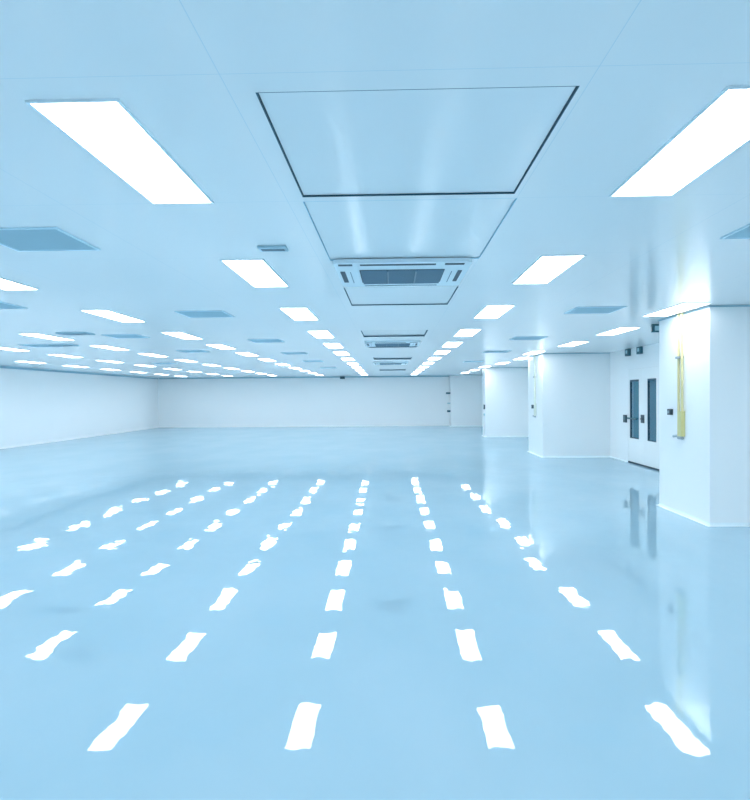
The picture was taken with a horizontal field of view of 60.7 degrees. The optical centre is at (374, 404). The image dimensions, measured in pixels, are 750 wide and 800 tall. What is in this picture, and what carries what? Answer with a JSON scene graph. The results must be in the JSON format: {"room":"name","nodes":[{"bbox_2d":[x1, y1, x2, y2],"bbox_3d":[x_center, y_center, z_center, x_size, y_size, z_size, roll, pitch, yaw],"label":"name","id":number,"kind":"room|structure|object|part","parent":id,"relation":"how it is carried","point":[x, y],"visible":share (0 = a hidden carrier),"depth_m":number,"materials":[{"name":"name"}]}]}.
{"room":"clean room","nodes":[
{"label":"clean room","id":0,"kind":"room"},
{"bbox_2d":[0,368,158,447],"bbox_3d":[-12.145,0.160,14.429,0.200,2.636,39.580,0,1,2],"label":"wall","id":1,"kind":"structure","parent":0,"point":[36,406],"depth_m":24.58,"materials":[{"name":"white paint"}]},
{"bbox_2d":[0,366,157,378],"bbox_3d":[-12.020,-1.124,14.408,0.070,0.070,39.180,0,1,2],"label":"trim","id":2,"kind":"structure","parent":1,"relation":"attached to","point":[6,367],"depth_m":24.51,"materials":[{"name":"blue"}]},
{"bbox_2d":[0,427,158,448],"bbox_3d":[-12.015,1.456,14.444,0.040,0.040,39.180,0,1,2],"label":"baseboard","id":3,"kind":"structure","parent":1,"relation":"attached to","point":[154,427],"depth_m":24.66,"materials":[{"name":"white"}]},
{"bbox_2d":[158,377,448,426],"bbox_3d":[-2.551,-0.183,33.863,17.925,2.636,0.200,0,1,2],"label":"wall","id":4,"kind":"structure","parent":0,"point":[353,401],"depth_m":33.79,"materials":[{"name":"white paint"}]},
{"bbox_2d":[159,375,448,378],"bbox_3d":[-3.783,-1.460,33.748,15.345,0.060,0.060,0,1,2],"label":"trim","id":5,"kind":"structure","parent":4,"relation":"attached to","point":[448,375],"depth_m":33.77,"materials":[{"name":"blue"}]},
{"bbox_2d":[159,425,448,427],"bbox_3d":[-3.799,1.125,33.795,15.415,0.040,0.040,0,1,2],"label":"baseboard","id":6,"kind":"structure","parent":4,"relation":"attached to","point":[369,425],"depth_m":33.80,"materials":[{"name":"white"}]},
{"bbox_2d":[0,426,749,799],"bbox_3d":[-3.075,1.512,14.202,18.325,0.200,39.580,0,1,2],"label":"floor","id":7,"kind":"structure","parent":0,"point":[338,612],"depth_m":4.45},
{"bbox_2d":[449,375,482,426],"bbox_3d":[5.122,-0.230,33.117,2.545,2.634,0.868,0,1,2],"label":"column","id":8,"kind":"structure","parent":7,"relation":"on","point":[465,396],"depth_m":32.74,"materials":[{"name":"white paint"}]},
{"bbox_2d":[482,367,528,436],"bbox_3d":[5.165,-0.114,24.689,2.000,2.634,0.840,0,1,2],"label":"column","id":9,"kind":"structure","parent":7,"relation":"on","point":[504,390],"depth_m":24.32,"materials":[{"name":"white paint"}]},
{"bbox_2d":[527,353,609,457],"bbox_3d":[5.095,-0.007,17.039,1.725,2.634,1.800,0,1,2],"label":"column","id":10,"kind":"structure","parent":7,"relation":"on","point":[572,419],"depth_m":16.18,"materials":[{"name":"white paint"}]},
{"bbox_2d":[533,355,535,416],"bbox_3d":[4.240,-0.494,17.049,0.055,1.644,0.277,0,1,2],"label":"conduit pipe","id":11,"kind":"object","parent":10,"relation":"attached to","point":[534,356],"visible":1,"depth_m":16.92,"materials":[{"name":"white"}]},
{"bbox_2d":[657,305,749,526],"bbox_3d":[4.851,0.116,8.349,1.740,2.634,1.530,0,1,2],"label":"column","id":12,"kind":"structure","parent":7,"relation":"on","point":[704,476],"depth_m":7.69,"materials":[{"name":"white paint"}]},
{"bbox_2d":[667,409,672,414],"bbox_3d":[4.005,0.094,8.697,0.047,0.080,0.100,0,1,2],"label":"wall switch","id":13,"kind":"object","parent":12,"relation":"attached to","point":[669,411],"visible":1,"depth_m":8.66,"materials":[{"name":"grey plastic"}]},
{"bbox_2d":[672,313,684,439],"bbox_3d":[3.990,-0.372,8.424,0.055,1.644,0.277,0,1,2],"label":"conduit pipe","id":14,"kind":"object","parent":12,"relation":"attached to","point":[680,435],"visible":1,"depth_m":8.34,"materials":[{"name":"beige"}]},
{"bbox_2d":[0,0,749,377],"bbox_3d":[-3.097,-1.323,14.162,18.325,0.200,39.580,0,1,2],"label":"ceiling","id":15,"kind":"structure","parent":0,"point":[191,72],"depth_m":3.15,"materials":[{"name":"white paint"}]},
{"bbox_2d":[0,301,27,308],"bbox_3d":[-4.316,-1.111,7.105,0.590,0.010,0.590,0,1,2],"label":"ceiling vent","id":16,"kind":"object","parent":15,"relation":"in","point":[3,305],"visible":1,"depth_m":7.23,"materials":[{"name":"blue metal"}]},
{"bbox_2d":[0,347,29,350],"bbox_3d":[-7.696,-1.174,13.399,0.334,0.008,1.199,0,1,2],"label":"recessed light","id":17,"kind":"object","parent":15,"relation":"in","point":[2,348],"visible":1,"depth_m":13.53,"materials":[{"name":"white plastic"}]},
{"bbox_2d":[0,277,39,289],"bbox_3d":[-3.398,-1.097,5.540,0.334,0.008,1.199,0,1,2],"label":"recessed light","id":18,"kind":"object","parent":15,"relation":"in","point":[5,284],"visible":1,"depth_m":5.94,"materials":[{"name":"white plastic"}]},
{"bbox_2d":[15,361,40,363],"bbox_3d":[-9.862,-1.226,18.360,0.334,0.008,1.199,0,1,2],"label":"recessed light","id":19,"kind":"object","parent":15,"relation":"in","point":[15,361],"visible":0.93,"depth_m":18.21,"materials":[{"name":"white plastic"}]},
{"bbox_2d":[21,344,53,346],"bbox_3d":[-6.615,-1.171,12.669,0.590,0.010,0.590,0,1,2],"label":"ceiling vent","id":20,"kind":"object","parent":15,"relation":"in","point":[28,345],"visible":0.82,"depth_m":12.55,"materials":[{"name":"blue"}]},
{"bbox_2d":[20,334,71,340],"bbox_3d":[-5.572,-1.155,10.920,0.334,0.008,1.199,0,1,2],"label":"recessed light","id":21,"kind":"object","parent":15,"relation":"in","point":[32,335],"visible":1,"depth_m":10.93,"materials":[{"name":"white plastic"}]},
{"bbox_2d":[0,227,100,251],"bbox_3d":[-2.234,-1.087,4.217,0.590,0.010,0.590,0,1,2],"label":"ceiling vent","id":22,"kind":"object","parent":15,"relation":"in","point":[20,239],"visible":1,"depth_m":4.22,"materials":[{"name":"blue"}]},
{"bbox_2d":[47,344,78,346],"bbox_3d":[-6.118,-1.167,12.556,0.500,0.020,0.300,0,1,2],"label":"ceiling vent","id":23,"kind":"object","parent":15,"relation":"attached to","point":[54,345],"visible":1,"depth_m":12.44,"materials":[{"name":"blue"}]},
{"bbox_2d":[46,354,83,357],"bbox_3d":[-7.631,-1.208,15.798,0.334,0.008,1.199,0,1,2],"label":"recessed light","id":24,"kind":"object","parent":15,"relation":"in","point":[61,355],"visible":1,"depth_m":15.62,"materials":[{"name":"white plastic"}]},
{"bbox_2d":[54,355,82,357],"bbox_3d":[-7.631,-1.208,15.798,0.310,0.005,1.175,0,1,2],"label":"diffuser","id":25,"kind":"object","parent":24,"relation":"attached to","point":[69,356],"depth_m":15.93,"materials":[{"name":"white plastic"}]},
{"bbox_2d":[55,332,94,334],"bbox_3d":[-4.829,-1.146,10.320,0.500,0.020,0.300,0,1,2],"label":"ceiling vent","id":26,"kind":"object","parent":15,"relation":"attached to","point":[61,333],"visible":1,"depth_m":10.18,"materials":[{"name":"blue metal"}]},
{"bbox_2d":[95,360,124,362],"bbox_3d":[-7.563,-1.243,18.297,0.334,0.008,1.199,0,1,2],"label":"recessed light","id":27,"kind":"object","parent":15,"relation":"in","point":[95,360],"visible":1,"depth_m":18.24,"materials":[{"name":"white plastic"}]},
{"bbox_2d":[93,345,128,349],"bbox_3d":[-5.507,-1.190,13.339,0.334,0.008,1.199,0,1,2],"label":"recessed light","id":28,"kind":"object","parent":15,"relation":"in","point":[99,346],"visible":1,"depth_m":13.20,"materials":[{"name":"white plastic"}]},
{"bbox_2d":[80,310,145,321],"bbox_3d":[-3.326,-1.135,8.198,0.334,0.008,1.199,0,1,2],"label":"recessed light","id":29,"kind":"object","parent":15,"relation":"in","point":[108,314],"visible":1,"depth_m":8.10,"materials":[{"name":"white plastic"}]},
{"bbox_2d":[25,98,213,203],"bbox_3d":[-1.048,-1.077,2.845,0.334,0.008,1.199,0,1,2],"label":"recessed light","id":30,"kind":"object","parent":15,"relation":"in","point":[106,129],"visible":1,"depth_m":2.65,"materials":[{"name":"white plastic"}]},
{"bbox_2d":[103,334,149,337],"bbox_3d":[-4.214,-1.164,10.853,0.590,0.010,0.590,0,1,2],"label":"ceiling vent","id":31,"kind":"object","parent":15,"relation":"in","point":[113,335],"visible":1,"depth_m":10.84,"materials":[{"name":"blue metal"}]},
{"bbox_2d":[141,353,168,356],"bbox_3d":[-5.441,-1.223,15.738,0.334,0.008,1.199,0,1,2],"label":"recessed light","id":32,"kind":"object","parent":15,"relation":"in","point":[147,354],"visible":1,"depth_m":15.79,"materials":[{"name":"white plastic"}]},
{"bbox_2d":[142,354,165,356],"bbox_3d":[-5.441,-1.224,15.738,0.310,0.005,1.175,0,1,2],"label":"diffuser","id":33,"kind":"object","parent":32,"relation":"attached to","point":[154,355],"depth_m":15.80,"materials":[{"name":"white plastic"}]},
{"bbox_2d":[161,332,202,338],"bbox_3d":[-3.253,-1.172,10.857,0.334,0.008,1.199,0,1,2],"label":"recessed light","id":34,"kind":"object","parent":15,"relation":"in","point":[182,335],"visible":1,"depth_m":10.76,"materials":[{"name":"white plastic"}]},
{"bbox_2d":[177,359,196,361],"bbox_3d":[-5.373,-1.258,18.237,0.334,0.008,1.199,0,1,2],"label":"recessed light","id":35,"kind":"object","parent":15,"relation":"in","point":[183,360],"visible":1,"depth_m":18.04,"materials":[{"name":"white plastic"}]},
{"bbox_2d":[176,350,207,352],"bbox_3d":[-4.115,-1.215,14.502,0.590,0.010,0.590,0,1,2],"label":"ceiling vent","id":36,"kind":"object","parent":15,"relation":"in","point":[184,351],"visible":1,"depth_m":14.51,"materials":[{"name":"blue metal"}]},
{"bbox_2d":[174,311,234,317],"bbox_3d":[-2.130,-1.141,8.046,0.590,0.010,0.590,0,1,2],"label":"ceiling vent","id":37,"kind":"object","parent":15,"relation":"in","point":[191,314],"visible":1,"depth_m":8.05,"materials":[{"name":"blue metal"}]},
{"bbox_2d":[205,344,235,348],"bbox_3d":[-3.188,-1.206,13.276,0.334,0.008,1.199,0,1,2],"label":"recessed light","id":38,"kind":"object","parent":15,"relation":"in","point":[219,346],"visible":1,"depth_m":13.15,"materials":[{"name":"white plastic"}]},
{"bbox_2d":[208,345,233,348],"bbox_3d":[-3.188,-1.207,13.276,0.310,0.005,1.175,0,1,2],"label":"diffuser","id":39,"kind":"object","parent":38,"relation":"attached to","point":[216,346],"depth_m":13.17,"materials":[{"name":"white plastic"}]},
{"bbox_2d":[237,353,258,355],"bbox_3d":[-3.122,-1.240,15.675,0.334,0.008,1.199,0,1,2],"label":"recessed light","id":40,"kind":"object","parent":15,"relation":"in","point":[244,354],"visible":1,"depth_m":15.69,"materials":[{"name":"white plastic"}]},
{"bbox_2d":[220,259,288,286],"bbox_3d":[-0.999,-1.114,5.474,0.334,0.008,1.199,0,1,2],"label":"recessed light","id":41,"kind":"object","parent":15,"relation":"in","point":[257,272],"visible":1,"depth_m":5.36,"materials":[{"name":"white plastic"}]},
{"bbox_2d":[247,339,283,342],"bbox_3d":[-2.023,-1.196,11.944,0.590,0.010,0.590,0,1,2],"label":"ceiling vent","id":42,"kind":"object","parent":15,"relation":"in","point":[251,340],"visible":1,"depth_m":11.85,"materials":[{"name":"blue metal"}]},
{"bbox_2d":[257,245,288,251],"bbox_3d":[-0.716,-1.096,4.496,0.200,0.020,0.120,0,1,2],"label":"ceiling slot","id":43,"kind":"object","parent":15,"relation":"attached to","point":[281,248],"visible":1,"depth_m":4.45,"materials":[{"name":"blue"}]},
{"bbox_2d":[281,352,307,354],"bbox_3d":[-1.928,-1.245,15.442,0.590,0.010,0.590,0,1,2],"label":"ceiling vent","id":44,"kind":"object","parent":15,"relation":"in","point":[285,353],"visible":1,"depth_m":15.42,"materials":[{"name":"blue metal"}]},
{"bbox_2d":[279,307,318,319],"bbox_3d":[-0.949,-1.152,8.133,0.334,0.008,1.199,0,1,2],"label":"recessed light","id":45,"kind":"object","parent":15,"relation":"in","point":[301,313],"visible":1,"depth_m":8.04,"materials":[{"name":"white plastic"}]},
{"bbox_2d":[307,331,334,337],"bbox_3d":[-0.899,-1.189,10.793,0.334,0.008,1.199,0,1,2],"label":"recessed light","id":46,"kind":"object","parent":15,"relation":"in","point":[317,334],"visible":1,"depth_m":10.77,"materials":[{"name":"white plastic"}]},
{"bbox_2d":[322,343,343,347],"bbox_3d":[-0.854,-1.223,13.212,0.334,0.008,1.199,0,1,2],"label":"recessed light","id":47,"kind":"object","parent":15,"relation":"in","point":[329,345],"visible":1,"depth_m":13.12,"materials":[{"name":"white plastic"}]},
{"bbox_2d":[324,344,342,347],"bbox_3d":[-0.854,-1.224,13.212,0.310,0.005,1.175,0,1,2],"label":"diffuser","id":48,"kind":"object","parent":47,"relation":"attached to","point":[327,345],"depth_m":13.14,"materials":[{"name":"white plastic"}]},
{"bbox_2d":[333,352,349,354],"bbox_3d":[-0.809,-1.257,15.612,0.334,0.008,1.199,0,1,2],"label":"recessed light","id":49,"kind":"object","parent":15,"relation":"in","point":[336,353],"visible":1,"depth_m":15.59,"materials":[{"name":"white plastic"}]},
{"bbox_2d":[341,358,354,360],"bbox_3d":[-0.762,-1.292,18.111,0.334,0.008,1.199,0,1,2],"label":"recessed light","id":50,"kind":"object","parent":15,"relation":"in","point":[343,359],"visible":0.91,"depth_m":18.15,"materials":[{"name":"white plastic"}]},
{"bbox_2d":[373,362,407,364],"bbox_3d":[0.494,-1.312,20.278,1.070,0.045,1.070,0,1,2],"label":"air conditioner","id":51,"kind":"object","parent":15,"relation":"attached to","point":[374,363],"visible":0.99,"depth_m":20.03,"materials":[{"name":"blue"}]},
{"bbox_2d":[380,363,401,364],"bbox_3d":[0.495,-1.298,20.308,0.690,0.016,0.570,0,1,2],"label":"grille","id":52,"kind":"object","parent":51,"relation":"attached to","point":[380,363],"depth_m":20.08,"materials":[{"name":"blue"}]},
{"bbox_2d":[364,340,420,346],"bbox_3d":[0.347,-1.206,12.680,1.070,0.045,1.070,0,1,2],"label":"air conditioner","id":53,"kind":"object","parent":15,"relation":"attached to","point":[413,342],"visible":1,"depth_m":12.43,"materials":[{"name":"blue"}]},
{"bbox_2d":[375,343,409,346],"bbox_3d":[0.349,-1.190,12.715,0.670,0.013,0.560,0,1,2],"label":"grille","id":54,"kind":"object","parent":53,"relation":"attached to","point":[376,344],"depth_m":12.53,"materials":[{"name":"blue"}]},
{"bbox_2d":[373,357,411,359],"bbox_3d":[0.488,-1.327,17.861,1.060,0.050,1.070,0,1,2],"label":"ceiling hatch","id":55,"kind":"object","parent":15,"relation":"attached to","point":[375,358],"visible":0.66,"depth_m":18.38,"materials":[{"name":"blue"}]},
{"bbox_3d":[0.488,-1.340,17.861,1.046,0.015,1.056,0,1,2],"label":"panel","id":56,"kind":"part","parent":55,"relation":"part of","materials":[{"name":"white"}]},
{"bbox_2d":[369,346,416,347],"bbox_3d":[0.383,-1.262,13.608,1.020,0.040,0.460,0,1,2],"label":"ceiling hatch","id":57,"kind":"object","parent":15,"relation":"attached to","point":[400,346],"visible":0.19,"depth_m":13.83,"materials":[{"name":"blue"}]},
{"bbox_2d":[361,330,427,336],"bbox_3d":[0.323,-1.223,10.789,1.075,0.040,1.120,0,1,2],"label":"ceiling hatch","id":58,"kind":"object","parent":15,"relation":"attached to","point":[374,333],"visible":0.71,"depth_m":10.96,"materials":[{"name":"blue"}]},
{"bbox_2d":[344,286,458,305],"bbox_3d":[0.267,-1.161,6.790,1.110,0.030,1.220,0,1,2],"label":"ceiling hatch","id":59,"kind":"object","parent":15,"relation":"attached to","point":[376,295],"visible":0.73,"depth_m":6.77,"materials":[{"name":"blue metal"}]},
{"bbox_2d":[333,258,471,286],"bbox_3d":[0.225,-1.104,5.421,1.070,0.045,1.070,0,1,2],"label":"air conditioner","id":60,"kind":"object","parent":15,"relation":"attached to","point":[403,271],"visible":1,"depth_m":5.22,"materials":[{"name":"white plastic"}]},
{"bbox_2d":[340,272,348,282],"bbox_3d":[-0.258,-1.093,5.479,0.040,0.002,0.490,0,1,2],"label":"outlet","id":61,"kind":"object","parent":60,"relation":"attached to","point":[344,276],"depth_m":5.48,"materials":[{"name":"blue"}]},
{"bbox_2d":[369,285,411,285],"bbox_3d":[0.238,-1.103,5.898,0.660,0.002,0.015,0,1,2],"label":"outlet","id":62,"kind":"object","parent":60,"relation":"attached to","point":[369,285],"depth_m":5.90,"materials":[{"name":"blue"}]},
{"bbox_2d":[360,263,435,265],"bbox_3d":[0.178,-1.089,4.972,0.590,0.002,0.050,0,1,2],"label":"outlet","id":63,"kind":"object","parent":60,"relation":"attached to","point":[378,264],"depth_m":4.96,"materials":[{"name":"blue"}]},
{"bbox_2d":[359,269,444,283],"bbox_3d":[0.226,-1.089,5.451,0.690,0.016,0.570,0,1,2],"label":"grille","id":64,"kind":"object","parent":60,"relation":"attached to","point":[366,276],"depth_m":5.40,"materials":[{"name":"blue metal"}]},
{"bbox_2d":[452,270,461,280],"bbox_3d":[0.699,-1.100,5.453,0.035,0.002,0.490,0,1,2],"label":"outlet","id":65,"kind":"object","parent":60,"relation":"attached to","point":[457,274],"depth_m":5.44,"materials":[{"name":"blue"}]},
{"bbox_2d":[303,198,516,260],"bbox_3d":[0.206,-1.119,4.183,1.150,0.018,1.505,0,1,2],"label":"ceiling panel","id":66,"kind":"structure","parent":15,"relation":"attached to","point":[441,228],"depth_m":4.00,"materials":[{"name":"blue tile"}]},
{"bbox_2d":[256,86,578,196],"bbox_3d":[0.158,-1.104,2.774,1.110,0.029,1.165,0,1,2],"label":"ceiling panel","id":67,"kind":"object","parent":15,"relation":"attached to","point":[451,141],"visible":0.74,"depth_m":2.62,"materials":[{"name":"blue"}]},
{"bbox_2d":[427,357,441,359],"bbox_3d":[1.671,-1.309,18.045,0.334,0.008,1.199,0,1,2],"label":"recessed light","id":68,"kind":"object","parent":15,"relation":"in","point":[429,358],"visible":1,"depth_m":17.98,"materials":[{"name":"white plastic"}]},
{"bbox_2d":[434,351,449,353],"bbox_3d":[1.624,-1.274,15.545,0.334,0.008,1.199,0,1,2],"label":"recessed light","id":69,"kind":"object","parent":15,"relation":"in","point":[436,352],"visible":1,"depth_m":15.50,"materials":[{"name":"white plastic"}]},
{"bbox_2d":[442,342,462,346],"bbox_3d":[1.579,-1.241,13.146,0.334,0.008,1.199,0,1,2],"label":"recessed light","id":70,"kind":"object","parent":15,"relation":"in","point":[447,344],"visible":1,"depth_m":13.09,"materials":[{"name":"white plastic"}]},
{"bbox_2d":[453,329,480,336],"bbox_3d":[1.534,-1.207,10.726,0.334,0.008,1.199,0,1,2],"label":"recessed light","id":71,"kind":"object","parent":15,"relation":"in","point":[462,332],"visible":1,"depth_m":10.63,"materials":[{"name":"white plastic"}]},
{"bbox_2d":[455,330,478,335],"bbox_3d":[1.534,-1.208,10.726,0.310,0.005,1.175,0,1,2],"label":"diffuser","id":72,"kind":"object","parent":71,"relation":"attached to","point":[461,332],"depth_m":10.63,"materials":[{"name":"white plastic"}]},
{"bbox_2d":[474,305,514,317],"bbox_3d":[1.484,-1.169,8.067,0.334,0.008,1.199,0,1,2],"label":"recessed light","id":73,"kind":"object","parent":15,"relation":"in","point":[489,311],"visible":1,"depth_m":7.98,"materials":[{"name":"white plastic"}]},
{"bbox_2d":[482,351,509,352],"bbox_3d":[2.922,-1.281,15.410,0.590,0.010,0.590,0,1,2],"label":"ceiling vent","id":74,"kind":"object","parent":15,"relation":"in","point":[485,351],"visible":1,"depth_m":15.44,"materials":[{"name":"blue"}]},
{"bbox_2d":[513,357,527,359],"bbox_3d":[4.212,-1.333,18.325,0.334,0.008,1.199,0,1,2],"label":"recessed light","id":75,"kind":"object","parent":15,"relation":"in","point":[519,358],"visible":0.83,"depth_m":18.31,"materials":[{"name":"white plastic"}]},
{"bbox_2d":[509,336,547,339],"bbox_3d":[2.825,-1.230,11.811,0.590,0.010,0.590,0,1,2],"label":"ceiling vent","id":76,"kind":"object","parent":15,"relation":"in","point":[541,337],"visible":1,"depth_m":11.82,"materials":[{"name":"blue metal"}]},
{"bbox_2d":[522,351,545,354],"bbox_3d":[3.958,-1.298,15.982,0.334,0.008,1.199,0,1,2],"label":"recessed light","id":77,"kind":"object","parent":15,"relation":"in","point":[531,352],"visible":1,"depth_m":15.78,"materials":[{"name":"white plastic"}]},
{"bbox_2d":[512,255,585,283],"bbox_3d":[1.434,-1.132,5.408,0.334,0.008,1.199,0,1,2],"label":"recessed light","id":78,"kind":"object","parent":15,"relation":"in","point":[546,268],"visible":1,"depth_m":5.29,"materials":[{"name":"white plastic"}]},
{"bbox_2d":[557,341,589,346],"bbox_3d":[4.100,-1.262,13.277,0.334,0.008,1.199,0,1,2],"label":"recessed light","id":79,"kind":"object","parent":15,"relation":"in","point":[571,344],"visible":1,"depth_m":13.33,"materials":[{"name":"white plastic"}]},
{"bbox_2d":[564,306,626,313],"bbox_3d":[2.719,-1.176,7.943,0.590,0.010,0.590,0,1,2],"label":"ceiling vent","id":80,"kind":"object","parent":15,"relation":"in","point":[609,309],"visible":1,"depth_m":7.95,"materials":[{"name":"blue metal"}]},
{"bbox_2d":[596,327,640,334],"bbox_3d":[4.029,-1.225,10.658,0.334,0.008,1.199,0,1,2],"label":"recessed light","id":81,"kind":"object","parent":15,"relation":"in","point":[621,329],"visible":1,"depth_m":10.49,"materials":[{"name":"white plastic"}]},
{"bbox_2d":[651,324,658,332],"bbox_3d":[4.286,-1.153,9.620,0.260,0.123,0.064,0,1,2],"label":"sign box","id":82,"kind":"object","parent":15,"relation":"attached to","point":[654,327],"visible":0.44,"depth_m":9.60,"materials":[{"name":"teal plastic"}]},
{"bbox_2d":[642,303,710,316],"bbox_3d":[3.741,-1.186,8.005,0.334,0.008,1.199,0,1,2],"label":"recessed light","id":83,"kind":"object","parent":15,"relation":"in","point":[682,307],"visible":1,"depth_m":7.92,"materials":[{"name":"white plastic"}]},
{"bbox_2d":[609,85,749,196],"bbox_3d":[1.385,-1.095,2.778,0.334,0.008,1.199,0,1,2],"label":"recessed light","id":84,"kind":"object","parent":15,"relation":"in","point":[722,127],"visible":1,"depth_m":2.72,"materials":[{"name":"white plastic"}]},
{"bbox_2d":[720,224,749,238],"bbox_3d":[2.612,-1.121,4.015,0.590,0.010,0.590,0,1,2],"label":"ceiling vent","id":85,"kind":"object","parent":15,"relation":"in","point":[743,232],"visible":1,"depth_m":4.21,"materials":[{"name":"blue"}]},
{"bbox_2d":[610,343,658,460],"bbox_3d":[5.933,0.029,13.936,0.120,2.636,39.580,0,1,2],"label":"wall","id":86,"kind":"structure","parent":0,"point":[620,363],"depth_m":15.33,"materials":[{"name":"white paint"}]},
{"bbox_2d":[623,415,626,422],"bbox_3d":[5.886,0.321,15.072,0.038,0.180,0.180,0,1,2],"label":"reader","id":87,"kind":"object","parent":86,"relation":"attached to","point":[624,416],"visible":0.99,"depth_m":15.00,"materials":[{"name":"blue plastic"}]},
{"bbox_2d":[625,349,630,355],"bbox_3d":[5.856,-1.215,14.831,0.063,0.160,0.230,0,1,2],"label":"sign box","id":88,"kind":"object","parent":86,"relation":"attached to","point":[627,351],"visible":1,"depth_m":14.74,"materials":[{"name":"teal plastic"}]},
{"bbox_2d":[636,346,642,353],"bbox_3d":[5.837,-1.205,14.121,0.063,0.160,0.230,0,1,2],"label":"sign box","id":89,"kind":"object","parent":86,"relation":"attached to","point":[639,350],"visible":1,"depth_m":14.05,"materials":[{"name":"teal plastic"}]},
{"bbox_2d":[627,366,658,470],"bbox_3d":[5.894,0.266,13.990,0.165,2.160,1.840,0,1,2],"label":"door","id":90,"kind":"structure","parent":86,"relation":"in","point":[642,451],"depth_m":13.99,"materials":[{"name":"white metal"}]},
{"bbox_2d":[633,380,655,440],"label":"window","id":91,"kind":"structure","parent":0,"point":[652,383],"depth_m":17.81,"materials":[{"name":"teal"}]}
]}

